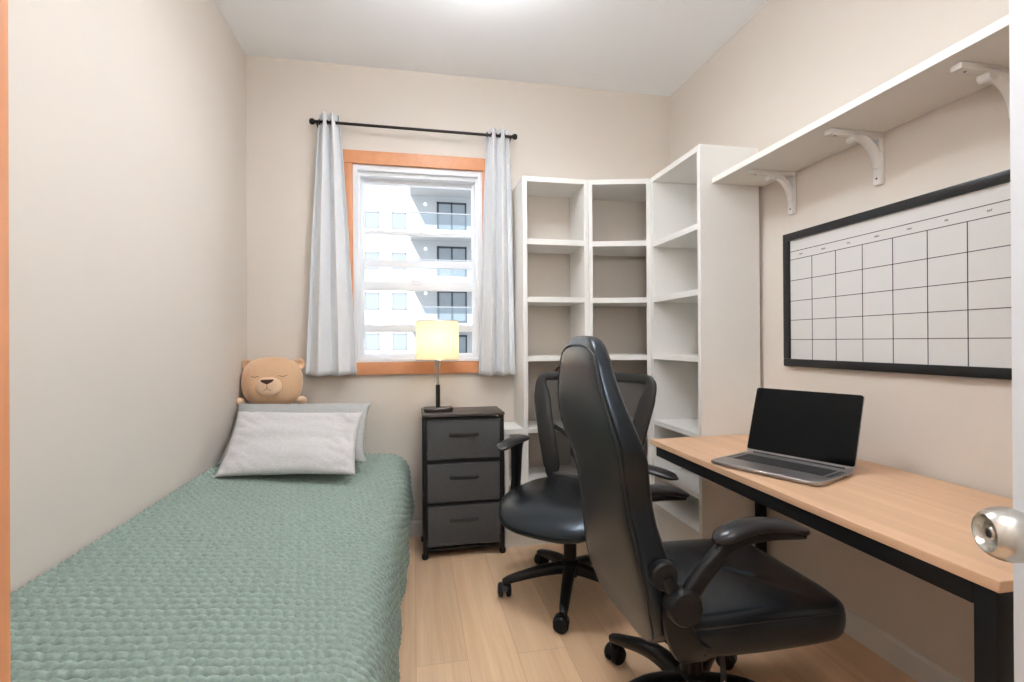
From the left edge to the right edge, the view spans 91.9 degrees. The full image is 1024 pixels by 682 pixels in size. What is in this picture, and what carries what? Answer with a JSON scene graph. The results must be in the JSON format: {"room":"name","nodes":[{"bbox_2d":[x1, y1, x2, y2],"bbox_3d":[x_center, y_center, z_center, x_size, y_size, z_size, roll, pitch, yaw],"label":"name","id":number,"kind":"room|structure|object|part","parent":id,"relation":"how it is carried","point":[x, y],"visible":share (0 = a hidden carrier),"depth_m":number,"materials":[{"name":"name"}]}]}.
{"room":"bedroom","nodes":[
{"label":"bedroom","id":0,"kind":"room"},
{"bbox_2d":[8,0,246,592],"bbox_3d":[-1.294,-0.231,1.142,0.200,2.855,3.860,0,0,-11],"label":"wall","id":1,"kind":"structure","parent":0,"point":[127,118],"depth_m":1.61,"materials":[{"name":"paint"}]},
{"bbox_2d":[246,55,669,520],"bbox_3d":[-0.242,-0.233,3.215,2.668,2.855,0.200,0,0,-11],"label":"wall","id":2,"kind":"structure","parent":0,"point":[568,132],"depth_m":3.07,"materials":[{"name":"paint"}]},
{"bbox_2d":[309,118,516,141],"bbox_3d":[-0.574,-1.258,3.002,1.224,0.065,0.096,0,0,-11],"label":"curtain rod","id":3,"kind":"object","parent":2,"relation":"attached to","point":[312,121],"visible":0.79,"depth_m":2.96,"materials":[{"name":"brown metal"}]},
{"bbox_2d":[306,111,356,376],"bbox_3d":[-1.051,-0.558,2.869,0.283,1.522,0.084,0,0,-11],"label":"curtain","id":4,"kind":"object","parent":3,"relation":"hanging from","point":[331,350],"visible":0.97,"depth_m":2.87,"materials":[{"name":"grey fabric"}]},
{"bbox_2d":[478,127,515,375],"bbox_3d":[-0.096,-0.548,3.056,0.234,1.524,0.090,0,0,-11],"label":"curtain","id":5,"kind":"object","parent":3,"relation":"hanging from","point":[497,330],"visible":0.98,"depth_m":3.06,"materials":[{"name":"grey fabric"}]},
{"bbox_2d":[343,149,484,374],"bbox_3d":[-0.583,-0.471,3.116,0.925,1.346,0.182,0,0,-11],"label":"window","id":6,"kind":"structure","parent":2,"relation":"in","point":[357,175],"depth_m":3.06,"materials":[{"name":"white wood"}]},
{"bbox_3d":[-0.986,-0.467,2.956,0.072,1.194,0.020,0,0,-11],"label":"casing","id":7,"kind":"part","parent":6,"relation":"part of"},
{"bbox_3d":[-0.572,-1.105,3.039,0.925,0.078,0.022,0,0,-11],"label":"head casing","id":8,"kind":"part","parent":6,"relation":"part of","materials":[{"name":"orange wood"}]},
{"bbox_3d":[-0.564,0.165,3.037,0.925,0.074,0.022,0,0,-11],"label":"sill casing","id":9,"kind":"part","parent":6,"relation":"part of","materials":[{"name":"orange wood"}]},
{"bbox_3d":[-0.589,-0.687,3.138,0.721,0.697,0.030,0,0,-11],"label":"sash","id":10,"kind":"part","parent":6,"relation":"part of","materials":[{"name":"white plastic"}]},
{"bbox_3d":[-0.578,-0.126,3.100,0.721,0.487,0.035,0,0,-11],"label":"sash","id":11,"kind":"part","parent":6,"relation":"part of","materials":[{"name":"glass"}]},
{"bbox_3d":[-0.150,-0.471,3.122,0.072,1.194,0.020,0,0,-11],"label":"casing","id":12,"kind":"part","parent":6,"relation":"part of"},
{"bbox_2d":[409,520,422,536],"bbox_3d":[-0.213,1.147,3.107,2.668,0.094,0.014,0,0,-11],"label":"baseboard","id":13,"kind":"structure","parent":2,"relation":"attached to","point":[416,530],"depth_m":3.03,"materials":[{"name":"white paint"}]},
{"bbox_2d":[214,0,769,95],"bbox_3d":[0.104,-1.741,1.422,3.068,0.150,3.860,0,0,-11],"label":"ceiling","id":14,"kind":"structure","parent":0,"point":[652,47],"depth_m":2.69,"materials":[{"name":"white paint"}]},
{"bbox_2d":[398,536,916,681],"bbox_3d":[0.121,1.249,1.417,3.068,0.120,3.860,0,0,-11],"label":"floor","id":15,"kind":"structure","parent":0,"point":[456,625],"depth_m":1.99,"materials":[{"name":"brown wood"}]},
{"bbox_2d":[421,406,505,559],"bbox_3d":[-0.288,0.798,2.865,0.467,0.792,0.308,0,0,-11],"label":"dresser","id":16,"kind":"object","parent":15,"relation":"on","point":[463,472],"visible":0.98,"depth_m":2.74,"materials":[{"name":"black fabric"}]},
{"bbox_3d":[-0.526,0.792,2.957,0.020,0.746,0.020,0,0,-11],"label":"post","id":17,"kind":"part","parent":16,"relation":"part of","materials":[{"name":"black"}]},
{"bbox_3d":[-0.478,0.792,2.712,0.020,0.746,0.020,0,0,-11],"label":"post","id":18,"kind":"part","parent":16,"relation":"part of","materials":[{"name":"black metal"}]},
{"bbox_2d":[416,320,458,412],"bbox_3d":[-0.426,0.144,2.841,0.246,0.518,0.246,0,0,-11],"label":"table lamp","id":19,"kind":"object","parent":16,"relation":"on","point":[436,340],"visible":1,"depth_m":2.75,"materials":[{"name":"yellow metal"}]},
{"bbox_3d":[-0.427,-0.004,2.841,0.242,0.218,0.242,0,0,-11],"label":"lamp shade","id":20,"kind":"part","parent":19,"relation":"part of","materials":[{"name":"beige fabric"}]},
{"bbox_3d":[-0.291,0.661,2.876,0.447,0.012,0.268,0,0,-11],"label":"frame rail","id":21,"kind":"part","parent":16,"relation":"part of","materials":[{"name":"black metal"}]},
{"bbox_3d":[-0.292,0.431,2.877,0.447,0.012,0.268,0,0,-11],"label":"frame rail","id":22,"kind":"part","parent":16,"relation":"part of","materials":[{"name":"black"}]},
{"bbox_3d":[-0.290,0.545,2.869,0.403,0.215,0.264,0,0,-11],"label":"drawer","id":23,"kind":"part","parent":16,"relation":"part of","materials":[{"name":"grey fabric"}]},
{"bbox_3d":[-0.288,1.019,2.868,0.403,0.218,0.264,0,0,-11],"label":"drawer","id":24,"kind":"part","parent":16,"relation":"part of","materials":[{"name":"grey fabric"}]},
{"bbox_3d":[-0.289,0.781,2.869,0.403,0.213,0.264,0,0,-11],"label":"drawer","id":25,"kind":"part","parent":16,"relation":"part of","materials":[{"name":"grey fabric"}]},
{"bbox_3d":[-0.290,0.896,2.876,0.447,0.012,0.268,0,0,-11],"label":"frame rail","id":26,"kind":"part","parent":16,"relation":"part of","materials":[{"name":"black metal"}]},
{"bbox_3d":[-0.288,1.144,2.875,0.447,0.012,0.268,0,0,-11],"label":"frame rail","id":27,"kind":"part","parent":16,"relation":"part of","materials":[{"name":"black"}]},
{"bbox_3d":[-0.263,0.515,2.730,0.162,0.024,0.031,0,0,-11],"label":"handle","id":28,"kind":"part","parent":16,"relation":"part of","materials":[{"name":"grey"}]},
{"bbox_3d":[-0.261,0.989,2.729,0.162,0.024,0.031,0,0,-11],"label":"handle","id":29,"kind":"part","parent":16,"relation":"part of","materials":[{"name":"grey"}]},
{"bbox_3d":[-0.262,0.752,2.730,0.162,0.024,0.031,0,0,-11],"label":"handle","id":30,"kind":"part","parent":16,"relation":"part of","materials":[{"name":"grey plastic"}]},
{"bbox_3d":[-0.055,0.789,2.795,0.020,0.746,0.020,0,0,-11],"label":"post","id":31,"kind":"part","parent":16,"relation":"part of","materials":[{"name":"black metal"}]},
{"bbox_2d":[499,421,523,547],"bbox_3d":[-0.014,0.851,2.991,0.116,0.683,0.284,0,0,-11],"label":"bookshelf","id":32,"kind":"object","parent":15,"relation":"on","point":[512,539],"visible":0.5,"depth_m":2.86,"materials":[{"name":"white wood"}]},
{"bbox_3d":[-0.057,0.865,2.984,0.024,0.655,0.282,0,0,-11],"label":"panel","id":33,"kind":"part","parent":32,"relation":"part of","materials":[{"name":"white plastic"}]},
{"bbox_3d":[-0.016,0.524,2.992,0.116,0.028,0.284,0,0,-11],"label":"panel","id":34,"kind":"part","parent":32,"relation":"part of","materials":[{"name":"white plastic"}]},
{"bbox_3d":[-0.011,0.820,2.994,0.070,0.030,0.281,0,0,-11],"label":"shelf","id":35,"kind":"part","parent":32,"relation":"part of","materials":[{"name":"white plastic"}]},
{"bbox_3d":[0.033,0.865,3.002,0.020,0.655,0.282,0,0,-11],"label":"panel","id":36,"kind":"part","parent":32,"relation":"part of","materials":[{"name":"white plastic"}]},
{"bbox_2d":[513,176,588,546],"bbox_3d":[0.236,0.116,3.044,0.400,2.150,0.282,0,0,-11],"label":"bookshelf","id":37,"kind":"object","parent":15,"relation":"on","point":[576,190],"visible":0.6,"depth_m":2.96,"materials":[{"name":"white wood"}]},
{"bbox_3d":[0.052,0.117,3.008,0.026,2.150,0.282,0,0,-11],"label":"panel","id":38,"kind":"part","parent":37,"relation":"part of","materials":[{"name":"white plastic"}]},
{"bbox_3d":[0.236,0.103,3.044,0.348,0.030,0.281,0,0,-11],"label":"shelf","id":39,"kind":"part","parent":37,"relation":"part of","materials":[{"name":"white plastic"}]},
{"bbox_3d":[0.238,0.521,3.044,0.348,0.026,0.281,0,0,-11],"label":"shelf","id":40,"kind":"part","parent":37,"relation":"part of","materials":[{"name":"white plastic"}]},
{"bbox_3d":[0.240,0.818,3.043,0.348,0.030,0.281,0,0,-11],"label":"shelf","id":41,"kind":"part","parent":37,"relation":"part of","materials":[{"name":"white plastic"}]},
{"bbox_3d":[0.230,-0.944,3.046,0.348,0.030,0.282,0,0,-11],"label":"panel","id":42,"kind":"part","parent":37,"relation":"part of","materials":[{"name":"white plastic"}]},
{"bbox_3d":[0.232,-0.579,3.046,0.348,0.033,0.281,0,0,-11],"label":"shelf","id":43,"kind":"part","parent":37,"relation":"part of","materials":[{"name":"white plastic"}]},
{"bbox_3d":[0.234,-0.242,3.045,0.348,0.032,0.281,0,0,-11],"label":"shelf","id":44,"kind":"part","parent":37,"relation":"part of","materials":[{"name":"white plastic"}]},
{"bbox_3d":[0.419,0.115,3.080,0.026,2.150,0.282,0,0,-11],"label":"panel","id":45,"kind":"part","parent":37,"relation":"part of","materials":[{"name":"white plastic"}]},
{"bbox_2d":[496,372,678,633],"bbox_3d":[0.353,0.676,2.303,0.872,1.027,0.719,0,0,32],"label":"office chair","id":46,"kind":"object","parent":15,"relation":"on","point":[549,508],"visible":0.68,"depth_m":2.31,"materials":[{"name":"black leather"}]},
{"bbox_3d":[0.076,0.668,2.471,0.157,0.314,0.140,0,0,32],"label":"arm post","id":47,"kind":"part","parent":46,"relation":"part of","materials":[{"name":"black plastic"}]},
{"bbox_3d":[0.102,1.083,2.315,0.293,0.096,0.060,0,0,-6],"label":"leg","id":48,"kind":"part","parent":46,"relation":"part of","materials":[{"name":"black plastic"}]},
{"bbox_3d":[0.251,0.768,2.301,0.564,0.135,0.588,0,0,32],"label":"seat","id":49,"kind":"part","parent":46,"relation":"part of","materials":[{"name":"black leather"}]},
{"bbox_3d":[0.203,1.083,2.492,0.060,0.096,0.293,0,0,-24],"label":"leg","id":50,"kind":"part","parent":46,"relation":"part of","materials":[{"name":"black plastic"}]},
{"bbox_3d":[0.238,1.082,2.164,0.060,0.096,0.293,0,0,12],"label":"leg","id":51,"kind":"part","parent":46,"relation":"part of","materials":[{"name":"black plastic"}]},
{"bbox_3d":[0.403,1.082,2.450,0.293,0.096,0.060,0,0,-42],"label":"leg","id":52,"kind":"part","parent":46,"relation":"part of","materials":[{"name":"black plastic"}]},
{"bbox_3d":[0.422,1.081,2.243,0.293,0.096,0.060,0,0,32],"label":"leg","id":53,"kind":"part","parent":46,"relation":"part of","materials":[{"name":"black plastic"}]},
{"bbox_3d":[0.419,0.453,2.575,0.668,0.580,0.169,0,0,32],"label":"frame","id":54,"kind":"part","parent":46,"relation":"part of","materials":[{"name":"black plastic"}]},
{"bbox_2d":[588,178,651,483],"bbox_3d":[0.776,0.113,3.106,0.681,2.150,0.369,0,0,-11],"label":"bookshelf","id":55,"kind":"object","parent":15,"relation":"on","point":[637,190],"visible":0.23,"depth_m":2.94,"materials":[{"name":"white wood"}]},
{"bbox_3d":[0.445,0.130,3.081,0.021,2.120,0.285,0,0,-11],"label":"panel","id":56,"kind":"part","parent":55,"relation":"part of","materials":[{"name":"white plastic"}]},
{"bbox_3d":[0.770,-0.947,3.109,0.681,0.030,0.368,0,0,-11],"label":"panel","id":57,"kind":"part","parent":55,"relation":"part of","materials":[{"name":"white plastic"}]},
{"bbox_3d":[0.782,-0.579,3.113,0.659,0.031,0.363,0,0,-11],"label":"shelf","id":58,"kind":"part","parent":55,"relation":"part of","materials":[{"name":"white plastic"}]},
{"bbox_3d":[0.784,-0.242,3.112,0.659,0.031,0.363,0,0,-11],"label":"shelf","id":59,"kind":"part","parent":55,"relation":"part of","materials":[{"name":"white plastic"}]},
{"bbox_3d":[0.786,0.097,3.111,0.659,0.030,0.363,0,0,-11],"label":"shelf","id":60,"kind":"part","parent":55,"relation":"part of","materials":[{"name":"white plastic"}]},
{"bbox_3d":[0.966,0.127,2.969,0.341,2.120,0.027,0,0,-11],"label":"panel","id":61,"kind":"part","parent":55,"relation":"part of","materials":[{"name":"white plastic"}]},
{"bbox_2d":[558,336,845,681],"bbox_3d":[0.548,0.585,1.541,0.737,1.204,0.720,0,0,-12],"label":"office chair","id":62,"kind":"object","parent":15,"relation":"on","point":[721,598],"visible":1,"depth_m":1.34,"materials":[{"name":"black leather"}]},
{"bbox_3d":[0.300,0.400,1.493,0.234,0.832,0.490,0,0,-12],"label":"backrest","id":63,"kind":"part","parent":62,"relation":"part of","materials":[{"name":"black leather"}]},
{"bbox_3d":[0.457,1.067,1.701,0.068,0.088,0.323,0,0,-33],"label":"leg","id":64,"kind":"part","parent":62,"relation":"part of","materials":[{"name":"black plastic"}]},
{"bbox_3d":[0.377,1.067,1.503,0.324,0.088,0.072,0,0,-12],"label":"leg","id":65,"kind":"part","parent":62,"relation":"part of","materials":[{"name":"black plastic"}]},
{"bbox_3d":[0.470,0.621,1.795,0.341,0.132,0.034,0,0,-12],"label":"arm","id":66,"kind":"part","parent":62,"relation":"part of","materials":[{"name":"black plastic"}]},
{"bbox_3d":[0.677,1.065,1.690,0.068,0.088,0.323,0,0,39],"label":"leg","id":67,"kind":"part","parent":62,"relation":"part of","materials":[{"name":"black plastic"}]},
{"bbox_3d":[0.735,1.065,1.478,0.323,0.088,0.068,0,0,21],"label":"leg","id":68,"kind":"part","parent":62,"relation":"part of","materials":[{"name":"black plastic"}]},
{"bbox_3d":[0.592,0.590,1.285,0.377,0.189,0.034,0,0,-12],"label":"arm","id":69,"kind":"part","parent":62,"relation":"part of","materials":[{"name":"black plastic"}]},
{"bbox_3d":[0.631,0.770,1.560,0.570,0.153,0.494,0,0,-12],"label":"seat","id":70,"kind":"part","parent":62,"relation":"part of","materials":[{"name":"black leather"}]},
{"bbox_2d":[650,144,759,545],"bbox_3d":[1.034,0.111,2.702,0.327,2.150,0.517,0,0,-11],"label":"bookshelf","id":71,"kind":"object","parent":15,"relation":"on","point":[705,270],"visible":0.73,"depth_m":2.47,"materials":[{"name":"white wood"}]},
{"bbox_3d":[1.027,-0.949,2.704,0.327,0.030,0.465,0,0,-11],"label":"panel","id":72,"kind":"part","parent":71,"relation":"part of","materials":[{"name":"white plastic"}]},
{"bbox_3d":[0.986,0.112,2.943,0.327,2.150,0.026,0,0,-11],"label":"panel","id":73,"kind":"part","parent":71,"relation":"part of","materials":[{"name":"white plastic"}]},
{"bbox_3d":[1.027,-0.567,2.703,0.320,0.031,0.465,0,0,-11],"label":"shelf","id":74,"kind":"part","parent":71,"relation":"part of","materials":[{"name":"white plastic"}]},
{"bbox_3d":[1.029,-0.242,2.703,0.320,0.031,0.465,0,0,-11],"label":"shelf","id":75,"kind":"part","parent":71,"relation":"part of","materials":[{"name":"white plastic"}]},
{"bbox_3d":[1.031,0.090,2.702,0.320,0.028,0.465,0,0,-11],"label":"shelf","id":76,"kind":"part","parent":71,"relation":"part of","materials":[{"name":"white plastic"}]},
{"bbox_3d":[1.033,0.473,2.701,0.320,0.026,0.465,0,0,-11],"label":"shelf","id":77,"kind":"part","parent":71,"relation":"part of","materials":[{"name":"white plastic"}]},
{"bbox_3d":[1.036,0.955,2.700,0.320,0.025,0.465,0,0,-11],"label":"shelf","id":78,"kind":"part","parent":71,"relation":"part of","materials":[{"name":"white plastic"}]},
{"bbox_3d":[1.035,0.768,2.701,0.320,0.025,0.465,0,0,-11],"label":"shelf","id":79,"kind":"part","parent":71,"relation":"part of","materials":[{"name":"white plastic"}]},
{"bbox_3d":[1.081,0.110,2.462,0.327,2.150,0.026,0,0,-11],"label":"panel","id":80,"kind":"part","parent":71,"relation":"part of","materials":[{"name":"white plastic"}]},
{"bbox_2d":[650,434,1013,681],"bbox_3d":[1.095,0.823,1.711,0.606,0.722,1.435,0,0,-11],"label":"desk","id":81,"kind":"object","parent":15,"relation":"on","point":[918,525],"visible":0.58,"depth_m":1.32,"materials":[{"name":"brown wood"}]},
{"bbox_3d":[1.226,0.832,2.441,0.038,0.690,0.038,0,0,-11],"label":"leg","id":82,"kind":"part","parent":81,"relation":"part of","materials":[{"name":"black metal"}]},
{"bbox_2d":[711,388,864,485],"bbox_3d":[0.995,0.328,1.810,0.352,0.268,0.388,0,0,-35],"label":"laptop","id":83,"kind":"object","parent":81,"relation":"on","point":[804,437],"visible":1,"depth_m":1.83,"materials":[{"name":"grey metal"}]},
{"bbox_3d":[1.102,0.320,1.885,0.089,0.253,0.388,0,0,-35],"label":"lid","id":84,"kind":"part","parent":83,"relation":"part of","materials":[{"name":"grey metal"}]},
{"bbox_2d":[825,471,844,477],"bbox_3d":[1.083,0.447,1.657,0.112,0.001,0.016,0,0,-35],"label":"speaker grille","id":85,"kind":"object","parent":83,"relation":"attached to","point":[832,474],"depth_m":1.66,"materials":[{"name":"grey metal"}]},
{"bbox_3d":[0.822,0.510,1.659,0.042,0.045,1.335,0,0,-11],"label":"rail","id":86,"kind":"part","parent":81,"relation":"part of","materials":[{"name":"black metal"}]},
{"bbox_3d":[0.957,0.830,0.982,0.042,0.690,0.042,0,0,-11],"label":"leg","id":87,"kind":"part","parent":81,"relation":"part of","materials":[{"name":"black metal"}]},
{"bbox_2d":[971,0,1023,681],"bbox_3d":[0.508,0.155,0.219,0.102,2.042,0.781,0,0,12],"label":"door","id":88,"kind":"structure","parent":15,"relation":"on","point":[998,531],"depth_m":0.58,"materials":[{"name":"white paint"}]},
{"bbox_3d":[0.559,0.214,0.545,0.066,0.068,0.068,0,0,12],"label":"knob","id":89,"kind":"part","parent":88,"relation":"part of","materials":[{"name":"silver metal"}]},
{"bbox_3d":[-0.900,0.928,1.886,0.815,0.535,2.085,0,0,-11],"label":"bed","id":90,"kind":"object","parent":15,"relation":"on","visible":0},
{"bbox_2d":[10,453,413,681],"bbox_3d":[-0.847,0.867,1.864,0.941,0.562,2.200,0,0,-11],"label":"bedspread","id":91,"kind":"object","parent":90,"relation":"on","point":[285,577],"visible":0.9,"depth_m":1.30,"materials":[{"name":"green fabric"}]},
{"bbox_2d":[236,357,306,405],"bbox_3d":[-1.341,0.341,2.774,0.374,0.504,0.226,0,0,-11],"label":"plush bear","id":92,"kind":"object","parent":91,"relation":"on","point":[265,380],"visible":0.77,"depth_m":2.72},
{"bbox_2d":[213,411,362,477],"bbox_3d":[-1.044,0.485,2.379,0.611,0.280,0.291,0,0,-12],"label":"pillow","id":93,"kind":"object","parent":91,"relation":"on","point":[261,443],"visible":1,"depth_m":2.31,"materials":[{"name":"grey fabric"}]},
{"bbox_2d":[216,402,370,464],"bbox_3d":[-1.106,0.470,2.586,0.697,0.279,0.310,0,0,-12],"label":"pillow","id":94,"kind":"object","parent":91,"relation":"on","point":[319,407],"visible":0.22,"depth_m":2.65,"materials":[{"name":"grey fabric"}]},
{"bbox_2d":[670,0,1013,681],"bbox_3d":[1.519,-0.246,1.697,0.200,2.855,3.860,0,0,-11],"label":"wall","id":95,"kind":"structure","parent":0,"point":[794,63],"depth_m":1.90,"materials":[{"name":"paint"}]},
{"bbox_2d":[712,14,1009,214],"bbox_3d":[1.268,-0.693,1.705,0.284,0.219,1.530,0,0,-11],"label":"wall shelf","id":96,"kind":"object","parent":95,"relation":"attached to","point":[980,60],"visible":0.89,"depth_m":1.67,"materials":[{"name":"white wood"}]},
{"bbox_2d":[783,169,1011,379],"bbox_3d":[1.373,-0.192,1.862,0.024,0.612,0.939,0,0,-11],"label":"whiteboard","id":97,"kind":"object","parent":95,"relation":"attached to","point":[921,284],"visible":0.98,"depth_m":1.73,"materials":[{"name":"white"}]},
{"bbox_2d":[844,607,964,681],"bbox_3d":[1.424,1.135,1.667,0.014,0.094,3.446,0,0,-11],"label":"baseboard","id":98,"kind":"structure","parent":95,"relation":"attached to","point":[912,663],"depth_m":1.80,"materials":[{"name":"white paint"}]},
{"bbox_3d":[-0.480,-0.238,0.039,0.058,2.855,0.980,0,0,-11],"label":"wall","id":99,"kind":"structure","parent":0,"visible":0},
{"bbox_2d":[0,0,10,681],"bbox_3d":[-0.554,0.041,0.451,0.070,2.300,0.140,0,0,-11],"label":"trim","id":100,"kind":"structure","parent":99,"relation":"attached to","point":[5,641],"depth_m":0.52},
{"label":"outside","id":101,"kind":"structure","parent":0,"visible":0},
{"bbox_3d":[-6.333,9.385,32.358,80.000,0.200,54.000,0,0,-11],"label":"ground","id":102,"kind":"structure","parent":101,"visible":0},
{"bbox_2d":[365,185,471,353],"bbox_3d":[-8.582,-1.146,35.718,29.400,20.900,11.000,0,0,-11],"label":"apartment building","id":103,"kind":"structure","parent":102,"relation":"on","point":[387,208],"depth_m":32.25,"materials":[{"name":"grey"}]},
{"bbox_3d":[-9.032,-7.800,31.874,0.800,0.980,0.016,0,0,-11],"label":"pane","id":104,"kind":"part","parent":103,"relation":"part of","materials":[{"name":"clear glass"}]},
{"bbox_3d":[-9.002,-2.561,31.864,0.800,0.980,0.016,0,0,-11],"label":"pane","id":105,"kind":"part","parent":103,"relation":"part of","materials":[{"name":"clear glass"}]},
{"bbox_3d":[-9.017,-5.180,31.869,0.800,0.980,0.016,0,0,-11],"label":"pane","id":106,"kind":"part","parent":103,"relation":"part of","materials":[{"name":"clear glass"}]},
{"bbox_3d":[-8.987,0.059,31.859,0.800,0.980,0.016,0,0,-11],"label":"pane","id":107,"kind":"part","parent":103,"relation":"part of","materials":[{"name":"clear glass"}]},
{"bbox_3d":[-7.340,-5.189,32.200,0.820,0.980,0.016,0,0,-11],"label":"pane","id":108,"kind":"part","parent":103,"relation":"part of","materials":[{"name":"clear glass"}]},
{"bbox_3d":[-7.355,-7.809,32.205,0.820,0.980,0.016,0,0,-11],"label":"pane","id":109,"kind":"part","parent":103,"relation":"part of","materials":[{"name":"clear glass"}]},
{"bbox_3d":[-7.309,0.050,32.190,0.820,0.980,0.016,0,0,-11],"label":"pane","id":110,"kind":"part","parent":103,"relation":"part of","materials":[{"name":"clear glass"}]},
{"bbox_3d":[-7.324,-2.570,32.195,0.820,0.980,0.016,0,0,-11],"label":"pane","id":111,"kind":"part","parent":103,"relation":"part of","materials":[{"name":"clear glass"}]},
{"bbox_3d":[-3.421,-5.059,31.198,5.780,0.070,0.070,0,0,-11],"label":"handrail","id":112,"kind":"part","parent":103,"relation":"part of","materials":[{"name":"grey metal"}]},
{"bbox_3d":[-3.438,-7.989,31.204,5.780,0.070,0.070,0,0,-11],"label":"handrail","id":113,"kind":"part","parent":103,"relation":"part of","materials":[{"name":"grey metal"}]},
{"bbox_3d":[-3.404,-2.129,31.193,5.780,0.070,0.070,0,0,-11],"label":"handrail","id":114,"kind":"part","parent":103,"relation":"part of","materials":[{"name":"grey metal"}]},
{"bbox_3d":[-3.962,-2.253,32.854,1.770,1.950,0.025,0,0,-11],"label":"pane","id":115,"kind":"part","parent":103,"relation":"part of","materials":[{"name":"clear glass"}]},
{"bbox_3d":[-3.978,-5.183,32.859,1.770,1.950,0.025,0,0,-11],"label":"pane","id":116,"kind":"part","parent":103,"relation":"part of","materials":[{"name":"clear glass"}]},
{"bbox_3d":[-3.995,-8.113,32.865,1.770,1.950,0.025,0,0,-11],"label":"pane","id":117,"kind":"part","parent":103,"relation":"part of","materials":[{"name":"clear glass"}]},
{"bbox_3d":[-3.945,0.677,32.848,1.770,1.950,0.025,0,0,-11],"label":"pane","id":118,"kind":"part","parent":103,"relation":"part of","materials":[{"name":"clear glass"}]}
]}

